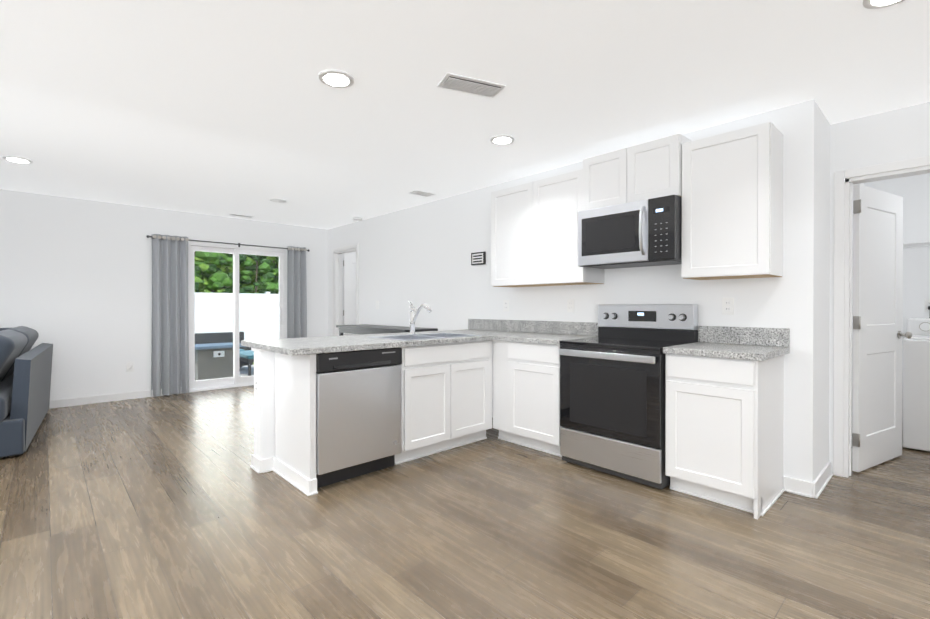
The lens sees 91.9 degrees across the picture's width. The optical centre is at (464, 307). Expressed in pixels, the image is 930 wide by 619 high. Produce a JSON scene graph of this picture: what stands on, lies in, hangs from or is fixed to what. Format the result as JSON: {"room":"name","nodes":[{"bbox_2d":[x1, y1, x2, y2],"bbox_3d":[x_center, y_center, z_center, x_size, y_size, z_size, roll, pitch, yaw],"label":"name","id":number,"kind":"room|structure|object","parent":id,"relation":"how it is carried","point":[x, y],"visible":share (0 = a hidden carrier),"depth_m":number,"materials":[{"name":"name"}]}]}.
{"room":"kitchen","nodes":[
{"label":"kitchen","id":0,"kind":"room"},
{"bbox_2d":[0,189,355,399],"bbox_3d":[-3.309,-0.073,6.575,7.920,2.440,0.120,0,0,-43],"label":"wall","id":1,"kind":"structure","parent":0,"point":[76,282],"depth_m":5.43,"materials":[{"name":"white paint"}]},
{"bbox_2d":[127,362,133,371],"bbox_3d":[-4.206,0.746,5.649,0.072,0.116,0.009,0,0,-43],"label":"outlet","id":2,"kind":"object","parent":1,"relation":"attached to","point":[130,366],"visible":1,"depth_m":5.65,"materials":[{"name":"white plastic"}]},
{"bbox_2d":[189,384,253,392],"bbox_3d":[-3.259,1.137,6.535,1.350,0.020,0.025,0,0,-43],"label":"trim","id":3,"kind":"structure","parent":1,"relation":"attached to","point":[220,388],"depth_m":6.35,"materials":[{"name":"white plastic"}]},
{"bbox_2d":[146,234,309,396],"bbox_3d":[-3.265,0.095,6.448,2.144,2.085,0.128,0,0,-43],"label":"curtain","id":4,"kind":"object","parent":1,"relation":"attached to","point":[170,354],"visible":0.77,"depth_m":5.92,"materials":[{"name":"grey fabric"}]},
{"bbox_2d":[188,241,286,390],"bbox_3d":[-3.291,0.124,6.564,1.350,2.045,0.153,0,0,-43],"label":"sliding glass door","id":5,"kind":"structure","parent":1,"relation":"in","point":[236,378],"depth_m":6.51,"materials":[{"name":"white plastic"}]},
{"bbox_2d":[0,385,929,618],"bbox_3d":[0.133,1.178,2.906,7.920,0.030,10.190,0,0,-43],"label":"floor","id":6,"kind":"structure","parent":0,"point":[174,506],"depth_m":2.28,"materials":[{"name":"brown wood"}]},
{"bbox_2d":[0,326,52,456],"bbox_3d":[-4.485,0.668,3.898,1.215,0.942,2.040,0,0,-39],"label":"sofa","id":7,"kind":"object","parent":6,"relation":"on","point":[25,378],"visible":1,"depth_m":3.63,"materials":[{"name":"grey fabric"}]},
{"bbox_2d":[251,348,274,459],"bbox_3d":[-0.647,0.721,4.013,2.338,0.874,0.165,0,0,-43],"label":"wall","id":8,"kind":"structure","parent":6,"relation":"on","point":[264,411],"depth_m":3.21,"materials":[{"name":"white paint"}]},
{"bbox_2d":[255,377,258,394],"bbox_3d":[-1.492,0.562,3.219,0.009,0.116,0.072,0,0,-43],"label":"outlet","id":9,"kind":"object","parent":8,"relation":"attached to","point":[256,385],"visible":1,"depth_m":3.21,"materials":[{"name":"white plastic"}]},
{"bbox_2d":[272,353,317,495],"bbox_3d":[-1.150,0.726,3.009,0.066,0.874,0.609,0,0,-43],"label":"peninsula end panel","id":10,"kind":"object","parent":6,"relation":"on","point":[294,461],"visible":0.98,"depth_m":2.95,"materials":[{"name":"white wood"}]},
{"bbox_2d":[316,347,401,487],"bbox_3d":[-0.886,0.726,3.246,0.635,0.872,0.597,0,0,-43],"label":"dishwasher","id":11,"kind":"object","parent":6,"relation":"on","point":[359,413],"visible":0.81,"depth_m":3.01,"materials":[{"name":"grey metal"}]},
{"bbox_2d":[336,324,437,335],"bbox_3d":[-1.054,0.698,5.773,0.470,0.905,1.640,0,0,-43],"label":"bar table","id":12,"kind":"object","parent":6,"relation":"on","point":[361,329],"visible":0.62,"depth_m":5.62,"materials":[{"name":"grey"}]},
{"bbox_2d":[395,340,491,464],"bbox_3d":[-0.305,0.722,3.801,0.967,0.874,0.598,0,0,-43],"label":"base cabinet","id":13,"kind":"object","parent":6,"relation":"on","point":[446,396],"visible":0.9,"depth_m":3.54,"materials":[{"name":"white wood"}]},
{"bbox_2d":[253,335,387,353],"bbox_3d":[-0.947,0.265,3.242,0.898,0.038,0.450,0,0,-43],"label":"countertop","id":14,"kind":"structure","parent":13,"relation":"on","point":[273,345],"depth_m":3.27,"materials":[{"name":"stone"}]},
{"bbox_2d":[241,331,440,347],"bbox_3d":[-0.694,0.204,4.042,2.362,0.155,0.353,0,0,-43],"label":"countertop","id":15,"kind":"structure","parent":13,"relation":"on","point":[248,343],"depth_m":3.68,"materials":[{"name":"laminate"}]},
{"bbox_2d":[408,300,431,334],"bbox_3d":[-0.398,0.086,3.973,0.137,0.305,0.198,0,0,-43],"label":"faucet","id":16,"kind":"object","parent":15,"relation":"on","point":[413,314],"visible":1,"depth_m":3.98,"materials":[{"name":"silver metal"}]},
{"bbox_2d":[281,331,492,355],"bbox_3d":[-0.210,0.264,3.526,2.362,0.038,0.097,0,0,-43],"label":"countertop","id":17,"kind":"structure","parent":13,"relation":"on","point":[291,349],"depth_m":3.10,"materials":[{"name":"stone"}]},
{"bbox_2d":[369,333,481,340],"bbox_3d":[-0.332,0.317,3.809,0.820,0.155,0.530,0,0,-43],"label":"sink","id":18,"kind":"object","parent":17,"relation":"in","point":[406,337],"visible":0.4,"depth_m":3.86,"materials":[{"name":"silver metal"}]},
{"bbox_2d":[441,319,488,334],"bbox_3d":[0.198,0.202,4.313,0.690,0.155,0.450,0,0,-43],"label":"countertop","id":19,"kind":"structure","parent":13,"relation":"on","point":[475,326],"depth_m":4.76,"materials":[{"name":"stone"}]},
{"bbox_2d":[489,319,597,344],"bbox_3d":[0.694,0.205,3.833,0.622,0.155,0.690,0,0,-43],"label":"countertop","id":20,"kind":"structure","parent":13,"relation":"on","point":[543,332],"depth_m":4.05,"materials":[{"name":"stone"}]},
{"bbox_2d":[493,340,561,456],"bbox_3d":[0.694,0.722,3.855,0.598,0.874,0.722,0,0,-43],"label":"base cabinet","id":21,"kind":"object","parent":6,"relation":"on","point":[526,394],"visible":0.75,"depth_m":3.64,"materials":[{"name":"white wood"}]},
{"bbox_2d":[559,304,697,488],"bbox_3d":[1.177,0.561,3.287,0.664,1.170,0.757,0,0,-43],"label":"range","id":22,"kind":"object","parent":6,"relation":"on","point":[612,398],"visible":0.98,"depth_m":3.12,"materials":[{"name":"grey metal"}]},
{"bbox_2d":[665,354,784,518],"bbox_3d":[1.644,0.726,2.840,0.598,0.874,0.515,0,0,-43],"label":"base cabinet","id":23,"kind":"object","parent":6,"relation":"on","point":[724,417],"visible":0.92,"depth_m":2.63,"materials":[{"name":"white wood"}]},
{"bbox_2d":[663,326,789,360],"bbox_3d":[1.645,0.209,2.828,0.609,0.155,0.539,0,0,-43],"label":"countertop","id":24,"kind":"structure","parent":23,"relation":"on","point":[753,343],"depth_m":2.87,"materials":[{"name":"stone"}]},
{"bbox_2d":[902,318,929,451],"bbox_3d":[4.074,0.627,3.674,0.685,1.065,0.685,0,0,-43],"label":"washer","id":25,"kind":"object","parent":6,"relation":"on","point":[916,398],"visible":0.85,"depth_m":3.64,"materials":[{"name":"white metal"}]},
{"bbox_2d":[0,0,929,228],"bbox_3d":[0.133,-1.292,2.895,7.920,0.030,10.190,0,0,-43],"label":"ceiling","id":26,"kind":"structure","parent":0,"point":[224,108],"depth_m":2.59,"materials":[{"name":"white paint"}]},
{"bbox_2d":[2,155,32,163],"bbox_3d":[-3.857,-1.274,3.878,0.190,0.014,0.190,0,0,-43],"label":"recessed light","id":27,"kind":"object","parent":26,"relation":"in","point":[16,159],"visible":1,"depth_m":3.85,"materials":[{"name":"white plastic"}]},
{"bbox_2d":[229,213,253,217],"bbox_3d":[-3.136,-1.285,6.307,0.300,0.014,0.120,0,0,-43],"label":"ceiling vent","id":28,"kind":"object","parent":26,"relation":"in","point":[238,215],"visible":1,"depth_m":6.28,"materials":[{"name":"white metal"}]},
{"bbox_2d":[269,198,286,202],"bbox_3d":[-2.243,-1.281,5.394,0.190,0.014,0.190,0,0,-43],"label":"recessed light","id":29,"kind":"object","parent":26,"relation":"in","point":[275,200],"visible":1,"depth_m":5.35,"materials":[{"name":"white plastic"}]},
{"bbox_2d":[318,69,353,87],"bbox_3d":[-0.714,-1.268,2.496,0.190,0.014,0.190,0,0,-43],"label":"recessed light","id":30,"kind":"object","parent":26,"relation":"in","point":[334,78],"visible":0.98,"depth_m":2.48,"materials":[{"name":"white plastic"}]},
{"bbox_2d":[353,217,361,220],"bbox_3d":[-1.546,-1.277,6.468,0.136,0.032,0.136,0,0,-43],"label":"smoke detector","id":31,"kind":"object","parent":26,"relation":"attached to","point":[357,218],"visible":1,"depth_m":6.43,"materials":[{"name":"white plastic"}]},
{"bbox_2d":[409,190,434,196],"bbox_3d":[-0.485,-1.279,5.056,0.260,0.014,0.160,0,0,-43],"label":"ceiling vent","id":32,"kind":"object","parent":26,"relation":"in","point":[421,193],"visible":0.96,"depth_m":5.03,"materials":[{"name":"white metal"}]},
{"bbox_2d":[437,73,505,97],"bbox_3d":[0.038,-1.268,2.578,0.360,0.014,0.160,0,0,-23],"label":"ceiling vent","id":33,"kind":"object","parent":26,"relation":"in","point":[451,81],"visible":1,"depth_m":2.56,"materials":[{"name":"white metal"}]},
{"bbox_2d":[490,134,514,144],"bbox_3d":[0.284,-1.272,3.412,0.190,0.014,0.190,0,0,-43],"label":"recessed light","id":34,"kind":"object","parent":26,"relation":"in","point":[503,139],"visible":0.94,"depth_m":3.39,"materials":[{"name":"white plastic"}]},
{"bbox_2d":[863,0,905,9],"bbox_3d":[1.723,-1.264,1.805,0.190,0.014,0.190,0,0,-43],"label":"recessed light","id":35,"kind":"object","parent":26,"relation":"in","point":[874,4],"visible":0.94,"depth_m":1.86,"materials":[{"name":"white plastic"}]},
{"bbox_2d":[328,106,789,476],"bbox_3d":[-0.068,-0.067,5.192,0.120,2.440,6.330,0,0,-43],"label":"wall","id":36,"kind":"structure","parent":0,"point":[417,255],"depth_m":4.81,"materials":[{"name":"white paint"}]},
{"bbox_2d":[332,244,358,335],"bbox_3d":[-1.828,0.093,7.072,0.152,2.102,0.824,0,0,-43],"label":"door frame","id":37,"kind":"structure","parent":36,"relation":"attached to","point":[338,252],"depth_m":7.29,"materials":[{"name":"white wood"}]},
{"bbox_2d":[343,254,355,334],"bbox_3d":[-1.692,0.125,7.510,0.673,2.010,0.192,0,0,-43],"label":"door","id":38,"kind":"structure","parent":36,"relation":"in","point":[349,265],"depth_m":7.38,"materials":[{"name":"white wood"}]},
{"bbox_2d":[49,389,832,498],"bbox_3d":[0.122,1.117,2.896,7.650,0.092,9.950,0,0,-43],"label":"baseboard","id":39,"kind":"structure","parent":36,"relation":"attached to","point":[815,488],"depth_m":3.19,"materials":[{"name":"white wood"}]},
{"bbox_2d":[471,251,485,264],"bbox_3d":[0.144,-0.530,4.858,0.024,0.135,0.205,0,0,-43],"label":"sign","id":40,"kind":"object","parent":36,"relation":"attached to","point":[478,258],"visible":1,"depth_m":4.84,"materials":[{"name":"black plastic"}]},
{"bbox_2d":[503,300,508,310],"bbox_3d":[0.418,-0.019,4.579,0.009,0.116,0.072,0,0,-43],"label":"electrical outlet","id":41,"kind":"object","parent":36,"relation":"attached to","point":[505,305],"visible":1,"depth_m":4.58,"materials":[{"name":"white plastic"}]},
{"bbox_2d":[491,169,604,286],"bbox_3d":[0.709,-0.652,4.037,0.318,0.903,1.015,0,0,-43],"label":"upper cabinet","id":42,"kind":"object","parent":36,"relation":"attached to","point":[534,233],"visible":0.94,"depth_m":3.88,"materials":[{"name":"white wood"}]},
{"bbox_2d":[583,134,690,210],"bbox_3d":[1.301,-0.959,3.385,0.343,0.416,0.738,0,0,-43],"label":"upper cabinet","id":43,"kind":"object","parent":36,"relation":"attached to","point":[646,170],"visible":0.73,"depth_m":3.23,"materials":[{"name":"white wood"}]},
{"bbox_2d":[578,195,681,268],"bbox_3d":[1.254,-0.532,3.343,0.470,0.430,0.734,0,0,-43],"label":"over-the-range microwave","id":44,"kind":"object","parent":43,"relation":"attached to","point":[644,233],"visible":0.98,"depth_m":3.18,"materials":[{"name":"grey metal"}]},
{"bbox_2d":[722,298,733,314],"bbox_3d":[1.809,-0.010,3.094,0.009,0.116,0.072,0,0,-43],"label":"electrical outlet","id":45,"kind":"object","parent":36,"relation":"attached to","point":[727,306],"visible":1,"depth_m":3.09,"materials":[{"name":"white plastic"}]},
{"bbox_2d":[681,122,782,279],"bbox_3d":[1.738,-0.647,2.939,0.318,0.903,0.506,0,0,-43],"label":"upper cabinet","id":46,"kind":"object","parent":36,"relation":"attached to","point":[732,204],"visible":0.98,"depth_m":2.80,"materials":[{"name":"white wood"}]},
{"bbox_2d":[789,99,863,482],"bbox_3d":[3.031,-0.060,3.676,2.570,2.440,0.120,0,0,-43],"label":"wall","id":47,"kind":"structure","parent":0,"point":[809,290],"depth_m":2.81,"materials":[{"name":"white paint"}]},
{"bbox_2d":[829,102,929,472],"bbox_3d":[3.830,-0.052,1.862,0.120,2.440,3.620,0,0,-43],"label":"wall","id":48,"kind":"structure","parent":0,"point":[900,134],"depth_m":2.98,"materials":[{"name":"white paint"}]},
{"bbox_2d":[833,156,929,477],"bbox_3d":[2.928,0.113,2.826,0.152,2.102,0.934,0,0,-43],"label":"door frame","id":49,"kind":"structure","parent":48,"relation":"attached to","point":[845,181],"depth_m":3.08,"materials":[{"name":"white wood"}]},
{"bbox_2d":[852,184,911,471],"bbox_3d":[3.085,0.144,3.309,0.761,2.010,0.276,0,0,-43],"label":"laundry door","id":50,"kind":"structure","parent":48,"relation":"in","point":[878,334],"depth_m":3.29,"materials":[{"name":"white wood"}]},
{"bbox_2d":[864,173,929,397],"bbox_3d":[4.650,-0.060,3.740,0.120,2.440,2.000,0,0,-43],"label":"wall","id":51,"kind":"structure","parent":0,"point":[913,191],"depth_m":4.17,"materials":[{"name":"white paint"}]},
{"bbox_2d":[903,242,929,247],"bbox_3d":[4.438,-0.431,3.626,0.341,0.270,1.865,0,0,-43],"label":"wire shelf","id":52,"kind":"object","parent":51,"relation":"attached to","point":[920,244],"visible":0.21,"depth_m":3.95,"materials":[{"name":"white"}]},
{"bbox_2d":[925,299,929,311],"bbox_3d":[4.233,-0.017,4.090,0.009,0.116,0.072,0,0,-43],"label":"electrical outlet","id":53,"kind":"object","parent":51,"relation":"attached to","point":[927,302],"visible":1,"depth_m":4.10,"materials":[{"name":"white plastic"}]},
{"label":"outside","id":54,"kind":"structure","parent":0,"visible":0},
{"bbox_3d":[-22.226,1.189,32.420,85.000,0.040,63.400,0,0,-43],"label":"grass","id":55,"kind":"structure","parent":54,"visible":0},
{"bbox_2d":[194,260,198,289],"bbox_3d":[-10.763,-0.770,16.120,2.257,4.047,1.710,0,0,-43],"label":"tree","id":56,"kind":"object","parent":55,"relation":"on","point":[197,286],"depth_m":16.35,"materials":[{"name":"green plant"}]},
{"bbox_2d":[195,272,221,292],"bbox_3d":[-10.961,-0.194,17.998,2.119,2.882,1.784,0,0,-43],"label":"tree","id":57,"kind":"object","parent":55,"relation":"on","point":[200,284],"depth_m":17.96,"materials":[{"name":"green plant"}]},
{"bbox_2d":[194,253,241,292],"bbox_3d":[-10.118,-0.483,17.972,2.185,3.456,1.589,0,0,-43],"label":"tree","id":58,"kind":"object","parent":55,"relation":"on","point":[207,269],"depth_m":17.63,"materials":[{"name":"green plant"}]},
{"bbox_2d":[194,251,259,286],"bbox_3d":[-11.135,-3.264,18.694,5.323,9.018,5.302,0,0,-43],"label":"tree","id":59,"kind":"object","parent":55,"relation":"on","point":[220,276],"depth_m":17.51,"materials":[{"name":"green plant"}]},
{"bbox_2d":[195,292,278,339],"bbox_3d":[-5.301,0.326,17.714,33.760,1.800,0.160,0,0,-43],"label":"fence","id":60,"kind":"object","parent":55,"relation":"on","point":[250,305],"depth_m":15.48,"materials":[{"name":"white plastic"}]},
{"bbox_2d":[222,258,276,287],"bbox_3d":[-10.034,-2.487,21.066,4.544,7.448,4.694,0,0,-43],"label":"tree","id":61,"kind":"object","parent":55,"relation":"on","point":[241,267],"depth_m":20.14,"materials":[{"name":"green plant"}]},
{"bbox_2d":[224,253,278,293],"bbox_3d":[-8.673,-1.229,18.610,2.308,4.945,1.724,0,0,-43],"label":"tree","id":62,"kind":"object","parent":55,"relation":"on","point":[250,268],"depth_m":18.40,"materials":[{"name":"green plant"}]},
{"bbox_2d":[239,273,278,292],"bbox_3d":[-9.059,-0.220,19.893,2.203,2.917,1.571,0,0,-43],"label":"tree","id":63,"kind":"object","parent":55,"relation":"on","point":[252,281],"depth_m":19.49,"materials":[{"name":"green plant"}]},
{"bbox_2d":[259,256,278,285],"bbox_3d":[-7.732,-1.216,19.492,2.237,4.911,1.681,0,0,-43],"label":"tree","id":64,"kind":"object","parent":55,"relation":"on","point":[272,258],"depth_m":18.93,"materials":[{"name":"green plant"}]},
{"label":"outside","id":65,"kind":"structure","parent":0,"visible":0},
{"bbox_2d":[240,365,253,376],"bbox_3d":[-4.227,1.295,8.088,4.400,0.050,3.325,0,0,-43],"label":"patio","id":66,"kind":"structure","parent":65,"point":[244,371],"depth_m":9.05,"materials":[{"name":"grey concrete"}]},
{"bbox_2d":[195,342,245,380],"bbox_3d":[-4.246,0.949,7.610,0.840,0.645,0.635,0,0,-43],"label":"table","id":67,"kind":"object","parent":66,"relation":"on","point":[218,365],"depth_m":7.43,"materials":[{"name":"grey wicker"}]},
{"bbox_2d":[195,332,252,366],"bbox_3d":[-5.337,0.892,8.613,2.200,0.750,0.680,0,0,-43],"label":"bench","id":68,"kind":"object","parent":66,"relation":"on","point":[204,338],"depth_m":9.11,"materials":[{"name":"wicker"}]},
{"bbox_2d":[239,350,253,375],"bbox_3d":[-3.992,1.058,8.530,0.550,0.420,1.000,0,0,-43],"label":"bench","id":69,"kind":"object","parent":66,"relation":"on","point":[249,358],"depth_m":8.08,"materials":[{"name":"blue metal"}]}
]}

